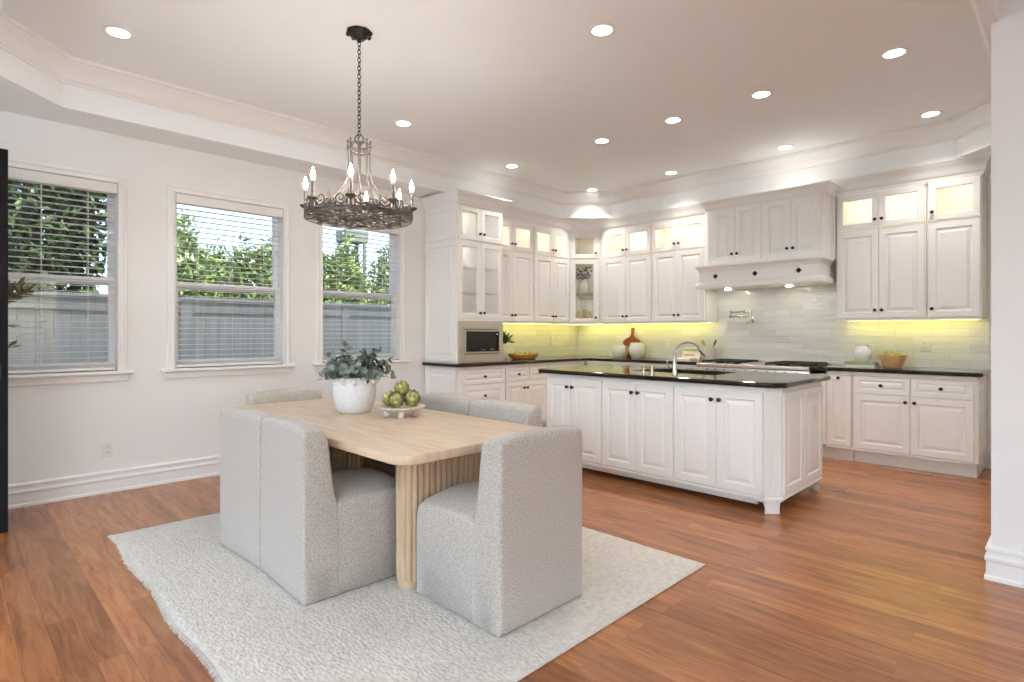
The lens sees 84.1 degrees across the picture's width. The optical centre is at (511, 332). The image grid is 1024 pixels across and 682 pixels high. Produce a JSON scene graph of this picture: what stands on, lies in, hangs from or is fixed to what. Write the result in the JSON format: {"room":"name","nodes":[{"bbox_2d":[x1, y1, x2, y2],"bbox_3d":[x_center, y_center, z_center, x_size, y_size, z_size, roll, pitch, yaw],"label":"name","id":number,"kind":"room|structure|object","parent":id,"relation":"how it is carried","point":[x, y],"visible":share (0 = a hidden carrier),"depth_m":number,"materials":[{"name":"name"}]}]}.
{"room":"kitchen dining room","nodes":[
{"label":"kitchen dining room","id":0,"kind":"room"},
{"bbox_2d":[0,111,572,484],"bbox_3d":[-2.500,-0.420,5.420,0.160,3.400,10.130,0,0,45],"label":"wall","id":1,"kind":"structure","parent":0,"point":[55,430],"depth_m":4.78,"materials":[{"name":"white paint"}]},
{"bbox_2d":[8,158,134,386],"bbox_3d":[-3.569,-0.443,4.304,0.205,1.665,1.170,0,0,45],"label":"window","id":2,"kind":"structure","parent":1,"relation":"in","point":[122,374],"depth_m":4.58,"materials":[{"name":"white paint"}]},
{"bbox_2d":[8,167,116,373],"bbox_3d":[-3.549,-0.453,4.284,0.081,1.504,0.940,0,0,45],"label":"window blind","id":3,"kind":"object","parent":2,"relation":"attached to","point":[14,174],"visible":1,"depth_m":4.38,"materials":[{"name":"white"}]},
{"bbox_2d":[102,442,112,456],"bbox_3d":[-3.242,0.935,4.557,0.010,0.116,0.072,0,0,45],"label":"wall outlet","id":4,"kind":"object","parent":1,"relation":"attached to","point":[107,448],"visible":1,"depth_m":4.55,"materials":[{"name":"white plastic"}]},
{"bbox_2d":[8,455,219,509],"bbox_3d":[-3.523,1.192,4.265,0.026,0.175,7.050,0,0,45],"label":"baseboard","id":5,"kind":"structure","parent":1,"relation":"attached to","point":[25,494],"depth_m":4.54,"materials":[{"name":"white paint"}]},
{"bbox_2d":[160,184,295,378],"bbox_3d":[-2.609,-0.443,5.264,0.205,1.665,1.159,0,0,45],"label":"window","id":6,"kind":"structure","parent":1,"relation":"in","point":[171,371],"depth_m":5.17,"materials":[{"name":"white paint"}]},
{"bbox_2d":[175,193,282,367],"bbox_3d":[-2.589,-0.453,5.244,0.081,1.504,0.929,0,0,45],"label":"window blind","id":7,"kind":"object","parent":6,"relation":"attached to","point":[182,199],"visible":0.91,"depth_m":5.21,"materials":[{"name":"white"}]},
{"bbox_2d":[312,210,409,370],"bbox_3d":[-1.656,-0.443,6.218,0.205,1.665,1.162,0,0,45],"label":"window","id":8,"kind":"structure","parent":1,"relation":"in","point":[319,365],"depth_m":6.38,"materials":[{"name":"white paint"}]},
{"bbox_2d":[323,217,399,361],"bbox_3d":[-1.635,-0.453,6.197,0.081,1.504,0.932,0,0,45],"label":"window blind","id":9,"kind":"object","parent":8,"relation":"attached to","point":[389,231],"visible":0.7,"depth_m":6.21,"materials":[{"name":"white"}]},
{"bbox_2d":[503,219,533,323],"bbox_3d":[-0.104,-0.790,7.421,0.388,1.339,0.797,0,0,45],"label":"upper cabinet","id":10,"kind":"object","parent":1,"relation":"attached to","point":[517,236],"visible":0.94,"depth_m":7.40,"materials":[{"name":"white"}]},
{"bbox_2d":[503,321,533,323],"bbox_3d":[-0.009,-0.134,7.326,0.046,0.026,0.797,0,0,45],"label":"light","id":11,"kind":"object","parent":10,"relation":"attached to","point":[505,322],"depth_m":7.40,"materials":[{"name":"white paint"}]},
{"bbox_2d":[503,324,577,357],"bbox_3d":[0.249,0.105,8.049,0.010,0.477,2.205,0,0,45],"label":"backsplash","id":12,"kind":"structure","parent":1,"relation":"attached to","point":[535,338],"depth_m":8.23,"materials":[{"name":"tile"}]},
{"bbox_2d":[533,225,569,324],"bbox_3d":[0.449,-0.790,7.974,0.388,1.339,0.757,0,0,45],"label":"upper cabinet","id":13,"kind":"object","parent":1,"relation":"attached to","point":[550,246],"visible":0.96,"depth_m":7.88,"materials":[{"name":"white"}]},
{"bbox_2d":[534,322,569,324],"bbox_3d":[0.544,-0.134,7.880,0.046,0.026,0.757,0,0,45],"label":"light","id":14,"kind":"object","parent":13,"relation":"attached to","point":[563,323],"depth_m":7.88,"materials":[{"name":"white paint"}]},
{"bbox_2d":[3,0,990,191],"bbox_3d":[0.725,-2.010,2.082,9.320,0.120,10.170,0,0,45],"label":"ceiling","id":15,"kind":"structure","parent":0,"point":[490,85],"depth_m":4.16,"materials":[{"name":"white paint"}]},
{"bbox_2d":[101,25,134,39],"bbox_3d":[-2.553,-1.946,3.684,0.180,0.008,0.180,0,0,45],"label":"recessed light","id":16,"kind":"object","parent":15,"relation":"in","point":[114,31],"visible":1,"depth_m":3.68,"materials":[{"name":"white paint"}]},
{"bbox_2d":[300,25,416,229],"bbox_3d":[-0.990,-1.335,3.680,0.690,1.237,0.690,0,0,16],"label":"chandelier","id":17,"kind":"object","parent":15,"relation":"hanging from","point":[403,218],"visible":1,"depth_m":3.62,"materials":[{"name":"metal"}]},
{"bbox_2d":[300,177,308,207],"bbox_3d":[-1.323,-0.867,3.640,0.072,0.265,0.072,0,0,45],"label":"candle holder","id":18,"kind":"object","parent":17,"relation":"on","point":[305,184],"depth_m":3.63,"materials":[{"name":"metal"}]},
{"bbox_2d":[307,168,317,210],"bbox_3d":[-1.197,-0.867,3.416,0.072,0.265,0.072,0,0,45],"label":"candle holder","id":19,"kind":"object","parent":17,"relation":"on","point":[313,199],"depth_m":3.41,"materials":[{"name":"metal"}]},
{"bbox_2d":[345,164,356,207],"bbox_3d":[-0.950,-0.867,3.347,0.072,0.265,0.072,0,0,45],"label":"candle holder","id":20,"kind":"object","parent":17,"relation":"on","point":[350,194],"depth_m":3.34,"materials":[{"name":"metal"}]},
{"bbox_2d":[306,210,408,227],"bbox_3d":[-0.990,-0.731,3.680,0.648,0.030,0.648,0,0,45],"label":"grille","id":21,"kind":"object","parent":17,"relation":"attached to","point":[319,218],"depth_m":3.66,"materials":[{"name":"metal"}]},
{"bbox_2d":[388,170,398,212],"bbox_3d":[-0.726,-0.867,3.473,0.072,0.265,0.072,0,0,45],"label":"candle holder","id":22,"kind":"object","parent":17,"relation":"on","point":[393,200],"depth_m":3.46,"materials":[{"name":"metal"}]},
{"bbox_2d":[397,190,401,216],"bbox_3d":[-0.783,-0.867,3.943,0.072,0.265,0.072,0,0,45],"label":"candle holder","id":23,"kind":"object","parent":17,"relation":"on","point":[399,194],"depth_m":3.93,"materials":[{"name":"metal"}]},
{"bbox_2d":[409,180,416,220],"bbox_3d":[-0.657,-0.867,3.720,0.072,0.265,0.072,0,0,45],"label":"candle holder","id":24,"kind":"object","parent":17,"relation":"on","point":[411,208],"depth_m":3.71,"materials":[{"name":"metal"}]},
{"bbox_2d":[393,120,412,126],"bbox_3d":[-1.011,-1.946,5.282,0.180,0.008,0.180,0,0,45],"label":"recessed light","id":25,"kind":"object","parent":15,"relation":"in","point":[401,123],"visible":1,"depth_m":5.28,"materials":[{"name":"white paint"}]},
{"bbox_2d":[588,22,615,37],"bbox_3d":[0.580,-1.946,3.656,0.180,0.008,0.180,0,0,45],"label":"recessed light","id":26,"kind":"object","parent":15,"relation":"in","point":[599,30],"visible":1,"depth_m":3.65,"materials":[{"name":"white paint"}]},
{"bbox_2d":[593,138,610,143],"bbox_3d":[0.912,-1.946,5.763,0.180,0.008,0.180,0,0,45],"label":"recessed light","id":27,"kind":"object","parent":15,"relation":"in","point":[598,140],"visible":1,"depth_m":5.75,"materials":[{"name":"white paint"}]},
{"bbox_2d":[663,116,682,123],"bbox_3d":[1.474,-1.946,5.201,0.180,0.008,0.180,0,0,45],"label":"recessed light","id":28,"kind":"object","parent":15,"relation":"in","point":[675,119],"visible":1,"depth_m":5.20,"materials":[{"name":"white paint"}]},
{"bbox_2d":[749,90,772,98],"bbox_3d":[2.037,-1.946,4.639,0.180,0.008,0.180,0,0,45],"label":"recessed light","id":29,"kind":"object","parent":15,"relation":"in","point":[760,94],"visible":1,"depth_m":4.64,"materials":[{"name":"white paint"}]},
{"bbox_2d":[879,47,909,59],"bbox_3d":[2.662,-1.946,3.956,0.180,0.008,0.180,0,0,45],"label":"recessed light","id":30,"kind":"object","parent":15,"relation":"in","point":[896,52],"visible":1,"depth_m":3.96,"materials":[{"name":"white paint"}]},
{"bbox_2d":[918,110,942,117],"bbox_3d":[3.727,-1.946,5.056,0.180,0.008,0.180,0,0,45],"label":"recessed light","id":31,"kind":"object","parent":15,"relation":"in","point":[929,114],"visible":1,"depth_m":5.05,"materials":[{"name":"white paint"}]},
{"bbox_2d":[0,0,997,219],"bbox_3d":[0.725,-1.779,2.082,9.120,0.342,9.970,0,0,45],"label":"crown molding","id":32,"kind":"structure","parent":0,"point":[26,90],"depth_m":5.12,"materials":[{"name":"white paint"}]},
{"bbox_2d":[0,457,1023,681],"bbox_3d":[0.725,1.320,2.082,9.520,0.080,10.370,0,0,45],"label":"floor","id":33,"kind":"structure","parent":0,"point":[875,573],"depth_m":2.83,"materials":[{"name":"brown wood"}]},
{"bbox_2d":[0,148,7,532],"bbox_3d":[-3.624,0.050,3.300,0.068,2.460,1.042,0,0,45],"label":"door","id":34,"kind":"structure","parent":33,"relation":"on","point":[3,152],"depth_m":3.64,"materials":[{"name":"black paint"}]},
{"bbox_2d":[8,276,45,347],"bbox_3d":[-3.589,0.261,3.734,0.756,2.038,0.451,0,0,-19],"label":"tree","id":35,"kind":"object","parent":33,"relation":"on","point":[20,291],"visible":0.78,"depth_m":3.89,"materials":[{"name":"green plant"}]},
{"bbox_2d":[107,513,705,681],"bbox_3d":[-0.753,1.274,3.333,2.866,0.011,2.299,0,0,45],"label":"area rug","id":36,"kind":"object","parent":33,"relation":"on","point":[243,624],"visible":0.55,"depth_m":2.54,"materials":[{"name":"carpet"}]},
{"bbox_2d":[246,388,321,404],"bbox_3d":[-1.619,0.855,4.313,0.563,0.830,0.612,0,0,-45],"label":"dining chair","id":37,"kind":"object","parent":36,"relation":"on","point":[285,394],"visible":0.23,"depth_m":4.42,"materials":[{"name":"fabric"}]},
{"bbox_2d":[220,407,352,568],"bbox_3d":[-1.354,0.855,3.461,0.563,0.830,0.612,0,0,43],"label":"dining chair","id":38,"kind":"object","parent":36,"relation":"on","point":[240,428],"visible":0.44,"depth_m":3.21,"materials":[{"name":"fabric"}]},
{"bbox_2d":[261,417,395,605],"bbox_3d":[-0.936,0.855,3.046,0.612,0.830,0.563,0,0,-43],"label":"dining chair","id":39,"kind":"object","parent":36,"relation":"on","point":[325,533],"visible":0.9,"depth_m":2.79,"materials":[{"name":"fabric"}]},
{"bbox_2d":[221,398,540,588],"bbox_3d":[-0.926,0.900,3.582,2.305,0.740,1.013,0,0,45],"label":"dining table","id":40,"kind":"object","parent":36,"relation":"on","point":[432,452],"visible":0.37,"depth_m":2.95,"materials":[{"name":"brown wood"}]},
{"bbox_2d":[319,340,395,413],"bbox_3d":[-1.044,0.289,3.794,0.506,0.481,0.492,0,0,45],"label":"planter","id":41,"kind":"object","parent":40,"relation":"on","point":[354,384],"visible":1,"depth_m":3.70,"materials":[{"name":"white"}]},
{"bbox_2d":[377,403,424,417],"bbox_3d":[-0.707,0.497,3.635,0.300,0.066,0.300,0,0,45],"label":"bowl","id":42,"kind":"object","parent":40,"relation":"on","point":[401,411],"visible":0.88,"depth_m":3.55,"materials":[{"name":"ceramic"}]},
{"bbox_2d":[381,390,393,406],"bbox_3d":[-0.783,0.418,3.646,0.114,0.109,0.111,0,0,45],"label":"artichoke","id":43,"kind":"object","parent":42,"relation":"on","point":[385,397],"visible":0.46,"depth_m":3.61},
{"bbox_2d":[387,391,404,407],"bbox_3d":[-0.730,0.423,3.583,0.109,0.108,0.109,0,0,45],"label":"artichoke","id":44,"kind":"object","parent":42,"relation":"on","point":[396,400],"visible":0.99,"depth_m":3.56,"materials":[{"name":"food"}]},
{"bbox_2d":[404,389,420,406],"bbox_3d":[-0.638,0.415,3.631,0.118,0.114,0.119,0,0,45],"label":"artichoke","id":45,"kind":"object","parent":42,"relation":"on","point":[412,398],"visible":0.99,"depth_m":3.60,"materials":[{"name":"food"}]},
{"bbox_2d":[394,380,409,395],"bbox_3d":[-0.705,0.352,3.636,0.105,0.103,0.106,0,0,45],"label":"artichoke","id":46,"kind":"object","parent":45,"relation":"on","point":[401,386],"visible":0.95,"depth_m":3.60,"materials":[{"name":"food"}]},
{"bbox_2d":[362,393,477,478],"bbox_3d":[-0.628,0.855,3.922,0.563,0.830,0.612,0,0,45],"label":"dining chair","id":47,"kind":"object","parent":36,"relation":"on","point":[444,402],"visible":0.22,"depth_m":3.95,"materials":[{"name":"fabric"}]},
{"bbox_2d":[416,425,582,636],"bbox_3d":[-0.067,0.855,2.770,0.563,0.830,0.612,0,0,-45],"label":"dining chair","id":48,"kind":"object","parent":36,"relation":"on","point":[501,550],"visible":1,"depth_m":2.53,"materials":[{"name":"fabric"}]},
{"bbox_2d":[469,399,540,426],"bbox_3d":[-0.223,0.855,3.517,0.563,0.830,0.612,0,0,45],"label":"dining chair","id":49,"kind":"object","parent":36,"relation":"on","point":[495,409],"visible":0.22,"depth_m":3.59,"materials":[{"name":"fabric"}]},
{"bbox_2d":[425,365,504,399],"bbox_3d":[-0.553,0.832,6.788,0.647,0.896,0.746,0,0,45],"label":"base cabinet","id":50,"kind":"object","parent":33,"relation":"on","point":[480,382],"visible":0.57,"depth_m":6.57,"materials":[{"name":"white paint"}]},
{"bbox_2d":[422,355,707,367],"bbox_3d":[0.794,0.364,6.953,2.320,0.038,2.957,0,0,45],"label":"countertop","id":51,"kind":"structure","parent":50,"relation":"on","point":[507,361],"depth_m":7.25,"materials":[{"name":"black stone"}]},
{"bbox_2d":[425,203,503,363],"bbox_3d":[-0.560,-0.568,6.780,0.647,1.825,0.724,0,0,45],"label":"tall cabinet","id":52,"kind":"object","parent":51,"relation":"on","point":[464,242],"visible":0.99,"depth_m":6.60,"materials":[{"name":"white paint"}]},
{"bbox_2d":[420,188,511,211],"bbox_3d":[-0.543,-1.522,6.773,0.684,0.134,0.854,0,0,45],"label":"trim","id":53,"kind":"structure","parent":52,"relation":"on","point":[457,195],"depth_m":6.52,"materials":[{"name":"white paint"}]},
{"bbox_2d":[462,292,495,295],"bbox_3d":[-0.488,-0.464,6.718,0.330,0.008,0.670,0,0,45],"label":"glass shelf","id":54,"kind":"object","parent":52,"relation":"attached to","point":[463,293],"depth_m":6.73,"materials":[{"name":"glass"}]},
{"bbox_2d":[458,321,502,363],"bbox_3d":[-0.505,0.102,6.730,0.459,0.477,0.680,0,0,45],"label":"microwave","id":55,"kind":"object","parent":51,"relation":"on","point":[478,341],"visible":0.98,"depth_m":6.55,"materials":[{"name":"silver metal"}]},
{"bbox_2d":[503,331,514,359],"bbox_3d":[-0.159,0.150,7.316,0.359,0.390,0.405,0,0,45],"label":"herb plant","id":56,"kind":"object","parent":51,"relation":"on","point":[506,339],"visible":0.32,"depth_m":7.28,"materials":[{"name":"green plant"}]},
{"bbox_2d":[508,353,538,359],"bbox_3d":[0.156,0.305,7.538,0.190,0.080,0.540,0,0,45],"label":"dough bowl","id":57,"kind":"object","parent":51,"relation":"on","point":[534,355],"visible":0.98,"depth_m":7.41,"materials":[{"name":"brown wood"}]},
{"bbox_2d":[612,345,625,357],"bbox_3d":[1.510,0.258,7.994,0.196,0.175,0.196,0,0,45],"label":"canister","id":58,"kind":"object","parent":51,"relation":"on","point":[619,351],"visible":1,"depth_m":7.92,"materials":[{"name":"beige ceramic"}]},
{"bbox_2d":[623,328,639,356],"bbox_3d":[1.699,0.135,8.070,0.283,0.420,0.085,0,0,45],"label":"cutting board","id":59,"kind":"object","parent":51,"relation":"on","point":[632,339],"visible":0.71,"depth_m":8.07,"materials":[{"name":"red wood"}]},
{"bbox_2d":[629,343,645,357],"bbox_3d":[1.725,0.239,7.806,0.236,0.212,0.236,0,0,45],"label":"canister","id":60,"kind":"object","parent":51,"relation":"on","point":[636,350],"visible":0.98,"depth_m":7.72,"materials":[{"name":"beige ceramic"}]},
{"bbox_2d":[672,347,701,360],"bbox_3d":[2.220,0.265,7.191,0.250,0.160,0.310,0,0,45],"label":"cookbook","id":61,"kind":"object","parent":51,"relation":"on","point":[689,353],"visible":0.91,"depth_m":7.24,"materials":[{"name":"white paper"}]},
{"bbox_2d":[703,347,716,359],"bbox_3d":[2.486,0.260,7.131,0.160,0.170,0.160,0,0,45],"label":"utensil crock","id":62,"kind":"object","parent":51,"relation":"on","point":[710,352],"visible":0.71,"depth_m":7.07,"materials":[{"name":"beige ceramic"}]},
{"bbox_2d":[696,359,829,373],"bbox_3d":[2.842,0.405,6.484,1.230,0.168,0.722,0,0,45],"label":"rangetop","id":63,"kind":"object","parent":51,"relation":"on","point":[802,367],"visible":0.73,"depth_m":6.27,"materials":[{"name":"metal"}]},
{"bbox_2d":[504,363,547,426],"bbox_3d":[-0.009,0.832,7.332,0.647,0.896,0.784,0,0,45],"label":"base cabinet","id":64,"kind":"object","parent":33,"relation":"on","point":[523,383],"visible":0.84,"depth_m":7.14,"materials":[{"name":"white paint"}]},
{"bbox_2d":[544,361,584,426],"bbox_3d":[0.549,0.832,7.889,0.647,0.896,0.786,0,0,45],"label":"base cabinet","id":65,"kind":"object","parent":33,"relation":"on","point":[569,363],"visible":0.02,"depth_m":7.63,"materials":[{"name":"white paint"}]},
{"bbox_2d":[586,360,639,365],"bbox_3d":[1.537,0.832,7.861,0.853,0.896,0.637,0,0,45],"label":"base cabinet","id":66,"kind":"object","parent":33,"relation":"on","point":[587,362],"visible":0.02,"depth_m":7.66,"materials":[{"name":"white paint"}]},
{"bbox_2d":[639,363,696,368],"bbox_3d":[2.140,0.832,7.258,0.844,0.896,0.637,0,0,45],"label":"base cabinet","id":67,"kind":"object","parent":33,"relation":"on","point":[640,364],"visible":0.02,"depth_m":7.08,"materials":[{"name":"white paint"}]},
{"bbox_2d":[547,372,822,513],"bbox_3d":[1.415,0.832,5.067,2.236,0.896,1.093,0,0,45],"label":"kitchen island","id":68,"kind":"object","parent":33,"relation":"on","point":[755,445],"visible":0.94,"depth_m":4.39,"materials":[{"name":"white paint"}]},
{"bbox_2d":[538,364,830,387],"bbox_3d":[1.422,0.332,5.083,2.322,0.102,1.140,0,0,45],"label":"island countertop","id":69,"kind":"structure","parent":68,"relation":"on","point":[710,376],"depth_m":4.71,"materials":[{"name":"black stone"}]},
{"bbox_2d":[666,341,705,374],"bbox_3d":[1.475,0.208,4.765,0.346,0.274,0.106,0,0,-6],"label":"faucet","id":70,"kind":"object","parent":69,"relation":"on","point":[674,362],"visible":1,"depth_m":4.73,"materials":[{"name":"silver metal"}]},
{"bbox_2d":[813,370,853,460],"bbox_3d":[3.443,0.832,5.955,0.353,0.896,0.637,0,0,45],"label":"base cabinet","id":71,"kind":"object","parent":33,"relation":"on","point":[837,391],"visible":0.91,"depth_m":5.73,"materials":[{"name":"white paint"}]},
{"bbox_2d":[852,372,985,477],"bbox_3d":[3.913,0.832,5.485,0.970,0.896,0.637,0,0,45],"label":"base cabinet","id":72,"kind":"object","parent":33,"relation":"on","point":[931,423],"visible":1,"depth_m":5.25,"materials":[{"name":"white paint"}]},
{"bbox_2d":[812,364,990,376],"bbox_3d":[3.793,0.364,5.592,1.365,0.038,0.642,0,0,45],"label":"countertop","id":73,"kind":"structure","parent":72,"relation":"on","point":[831,367],"depth_m":5.37,"materials":[{"name":"black stone"}]},
{"bbox_2d":[845,364,878,367],"bbox_3d":[3.576,0.333,5.800,0.265,0.023,0.200,0,0,45],"label":"book","id":74,"kind":"object","parent":73,"relation":"on","point":[846,365],"visible":0.84,"depth_m":5.73,"materials":[{"name":"white paper"}]},
{"bbox_2d":[844,361,878,364],"bbox_3d":[3.574,0.307,5.809,0.270,0.025,0.190,0,0,45],"label":"book","id":75,"kind":"object","parent":74,"relation":"on","point":[846,362],"visible":0.98,"depth_m":5.74,"materials":[{"name":"green paper"}]},
{"bbox_2d":[852,344,874,361],"bbox_3d":[3.582,0.201,5.809,0.171,0.186,0.172,0,0,-2],"label":"jug","id":76,"kind":"object","parent":75,"relation":"on","point":[861,352],"visible":1,"depth_m":5.75,"materials":[{"name":"ceramic"}]},
{"bbox_2d":[878,354,906,367],"bbox_3d":[3.780,0.280,5.639,0.244,0.130,0.242,0,0,45],"label":"fruit bowl","id":77,"kind":"object","parent":73,"relation":"on","point":[888,361],"visible":0.95,"depth_m":5.56,"materials":[{"name":"orange wood"}]},
{"bbox_2d":[584,174,990,468],"bbox_3d":[3.090,-0.420,6.880,5.680,3.400,0.160,0,0,45],"label":"wall","id":78,"kind":"structure","parent":0,"point":[988,183],"depth_m":5.36,"materials":[{"name":"white paint"}]},
{"bbox_2d":[569,232,602,324],"bbox_3d":[1.050,-0.790,8.354,0.700,1.339,0.630,0,0,45],"label":"upper cabinet","id":79,"kind":"object","parent":78,"relation":"attached to","point":[585,248],"visible":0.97,"depth_m":8.13,"materials":[{"name":"white"}]},
{"bbox_2d":[576,266,592,292],"bbox_3d":[1.046,-0.769,8.257,0.272,0.390,0.263,0,0,45],"label":"vase","id":80,"kind":"object","parent":79,"relation":"on","point":[583,287],"visible":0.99,"depth_m":8.22,"materials":[{"name":"beige ceramic"}]},
{"bbox_2d":[569,293,599,296],"bbox_3d":[1.057,-0.569,8.361,0.670,0.008,0.580,0,0,45],"label":"glass shelf","id":81,"kind":"object","parent":79,"relation":"attached to","point":[570,294],"depth_m":8.34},
{"bbox_2d":[503,201,705,231],"bbox_3d":[1.087,-1.524,7.542,2.727,0.167,1.198,0,0,1],"label":"trim","id":82,"kind":"structure","parent":78,"relation":"attached to","point":[694,210],"depth_m":7.61,"materials":[{"name":"white paint"}]},
{"bbox_2d":[602,225,651,324],"bbox_3d":[1.669,-0.790,7.920,0.790,1.339,0.368,0,0,45],"label":"upper cabinet","id":83,"kind":"object","parent":78,"relation":"attached to","point":[627,252],"visible":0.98,"depth_m":7.83,"materials":[{"name":"white"}]},
{"bbox_2d":[602,322,650,324],"bbox_3d":[1.582,-0.134,7.833,0.790,0.026,0.046,0,0,45],"label":"light","id":84,"kind":"object","parent":83,"relation":"attached to","point":[604,323],"depth_m":7.82,"materials":[{"name":"white paint"}]},
{"bbox_2d":[651,216,716,323],"bbox_3d":[2.221,-0.790,7.369,0.757,1.339,0.368,0,0,45],"label":"upper cabinet","id":85,"kind":"object","parent":78,"relation":"attached to","point":[678,247],"visible":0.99,"depth_m":7.26,"materials":[{"name":"white"}]},
{"bbox_2d":[651,321,706,323],"bbox_3d":[2.133,-0.134,7.281,0.757,0.026,0.046,0,0,45],"label":"light","id":86,"kind":"object","parent":85,"relation":"attached to","point":[653,322],"depth_m":7.29,"materials":[{"name":"white paint"}]},
{"bbox_2d":[705,180,835,265],"bbox_3d":[2.890,-1.193,6.480,1.439,0.826,0.678,0,0,45],"label":"upper cabinet","id":87,"kind":"object","parent":78,"relation":"attached to","point":[803,226],"visible":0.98,"depth_m":6.12,"materials":[{"name":"white paint"}]},
{"bbox_2d":[694,256,835,289],"bbox_3d":[2.888,-0.648,6.446,1.377,0.260,0.730,0,0,45],"label":"range hood","id":88,"kind":"object","parent":87,"relation":"attached to","point":[813,270],"visible":1,"depth_m":6.15,"materials":[{"name":"white paint"}]},
{"bbox_2d":[698,180,839,211],"bbox_3d":[2.799,-1.475,6.285,1.401,0.100,0.353,0,0,45],"label":"trim","id":89,"kind":"structure","parent":87,"relation":"attached to","point":[828,187],"depth_m":6.08,"materials":[{"name":"white paint"}]},
{"bbox_2d":[578,283,989,369],"bbox_3d":[2.765,-0.105,7.084,4.908,0.899,0.010,0,0,45],"label":"backsplash","id":90,"kind":"structure","parent":78,"relation":"attached to","point":[794,323],"depth_m":6.55,"materials":[{"name":"tile"}]},
{"bbox_2d":[728,310,755,322],"bbox_3d":[2.801,-0.197,6.939,0.302,0.162,0.135,0,0,45],"label":"pot filler","id":91,"kind":"object","parent":90,"relation":"attached to","point":[752,319],"visible":1,"depth_m":6.89,"materials":[{"name":"silver metal"}]},
{"bbox_2d":[921,340,929,350],"bbox_3d":[4.141,0.125,5.694,0.072,0.116,0.010,0,0,45],"label":"wall outlet","id":92,"kind":"object","parent":90,"relation":"attached to","point":[925,344],"visible":1,"depth_m":5.69,"materials":[{"name":"white plastic"}]},
{"bbox_2d":[836,182,926,321],"bbox_3d":[3.785,-0.790,5.804,0.775,1.339,0.368,0,0,45],"label":"upper cabinet","id":93,"kind":"object","parent":78,"relation":"attached to","point":[881,234],"visible":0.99,"depth_m":5.71,"materials":[{"name":"white"}]},
{"bbox_2d":[836,318,926,321],"bbox_3d":[3.698,-0.134,5.717,0.775,0.026,0.046,0,0,45],"label":"light","id":94,"kind":"object","parent":93,"relation":"attached to","point":[837,319],"depth_m":5.70,"materials":[{"name":"white paint"}]},
{"bbox_2d":[833,152,990,195],"bbox_3d":[3.946,-1.524,5.629,1.279,0.167,0.399,0,0,45],"label":"trim","id":95,"kind":"structure","parent":78,"relation":"attached to","point":[976,164],"depth_m":5.45,"materials":[{"name":"white paint"}]},
{"bbox_2d":[927,174,985,319],"bbox_3d":[4.208,-0.790,5.381,0.409,1.339,0.368,0,0,45],"label":"upper cabinet","id":96,"kind":"object","parent":78,"relation":"attached to","point":[956,207],"visible":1,"depth_m":5.29,"materials":[{"name":"white"}]},
{"bbox_2d":[927,317,982,319],"bbox_3d":[4.121,-0.134,5.294,0.409,0.026,0.046,0,0,45],"label":"light","id":97,"kind":"object","parent":96,"relation":"attached to","point":[928,318],"depth_m":5.27,"materials":[{"name":"white paint"}]},
{"bbox_2d":[991,0,1023,551],"bbox_3d":[3.950,-0.420,1.636,3.927,3.400,0.200,0,0,45],"label":"wall partition","id":98,"kind":"structure","parent":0,"point":[1007,34],"depth_m":2.91,"materials":[{"name":"white paint"}]},
{"bbox_2d":[0,0,990,205],"bbox_3d":[0.446,-1.865,4.320,4.760,0.170,6.440,0,0,45],"label":"trim","id":99,"kind":"structure","parent":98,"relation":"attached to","point":[16,39],"depth_m":5.32,"materials":[{"name":"white paint"}]},
{"bbox_2d":[984,450,1023,588],"bbox_3d":[4.877,1.192,2.756,4.200,0.175,3.146,0,0,45],"label":"baseboard","id":100,"kind":"structure","parent":98,"relation":"attached to","point":[1003,565],"depth_m":2.90,"materials":[{"name":"white paint"}]},
{"label":"outside","id":101,"kind":"structure","parent":0,"visible":0},
{"bbox_3d":[-8.386,1.580,16.872,24.280,0.100,40.000,0,0,45],"label":"ground","id":102,"kind":"structure","parent":101,"visible":0},
{"bbox_2d":[8,180,106,363],"bbox_3d":[-5.489,-0.898,6.477,1.932,4.869,1.930,0,0,-18],"label":"tree","id":103,"kind":"object","parent":102,"relation":"on","point":[10,188],"visible":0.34,"depth_m":6.24,"materials":[{"name":"green plant"}]},
{"bbox_2d":[8,290,390,364],"bbox_3d":[-3.031,0.560,7.300,0.170,1.940,12.038,0,0,45],"label":"fence","id":104,"kind":"object","parent":102,"relation":"on","point":[75,348],"visible":0.09,"depth_m":6.55,"materials":[{"name":"wood"}]},
{"bbox_2d":[177,206,233,298],"bbox_3d":[-4.392,-0.081,7.484,1.385,3.236,1.278,0,0,-19],"label":"tree","id":105,"kind":"object","parent":102,"relation":"on","point":[179,238],"visible":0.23,"depth_m":7.35,"materials":[{"name":"green plant"}]},
{"bbox_2d":[180,236,248,299],"bbox_3d":[-4.713,-0.005,8.995,1.234,3.084,1.334,0,0,-38],"label":"tree","id":106,"kind":"object","parent":102,"relation":"on","point":[221,258],"visible":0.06,"depth_m":8.86,"materials":[{"name":"green plant"}]},
{"bbox_2d":[223,233,273,300],"bbox_3d":[-3.553,-0.005,8.249,1.430,3.084,1.146,0,0,45],"label":"tree","id":107,"kind":"object","parent":102,"relation":"on","point":[237,295],"visible":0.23,"depth_m":7.95,"materials":[{"name":"green plant"}]},
{"bbox_2d":[337,229,368,279],"bbox_3d":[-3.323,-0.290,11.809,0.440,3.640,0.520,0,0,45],"label":"pergola","id":108,"kind":"object","parent":102,"relation":"on","point":[350,230],"visible":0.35,"depth_m":11.73,"materials":[{"name":"grey"}]},
{"bbox_2d":[323,232,384,304],"bbox_3d":[-2.779,-0.049,9.108,1.460,3.173,1.275,0,0,45],"label":"tree","id":109,"kind":"object","parent":102,"relation":"on","point":[325,286],"visible":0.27,"depth_m":8.88,"materials":[{"name":"green plant"}]},
{"bbox_2d":[365,243,390,304],"bbox_3d":[-1.968,-0.078,9.923,1.297,3.231,1.420,0,0,9],"label":"tree","id":110,"kind":"object","parent":102,"relation":"on","point":[385,301],"visible":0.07,"depth_m":9.65,"materials":[{"name":"green plant"}]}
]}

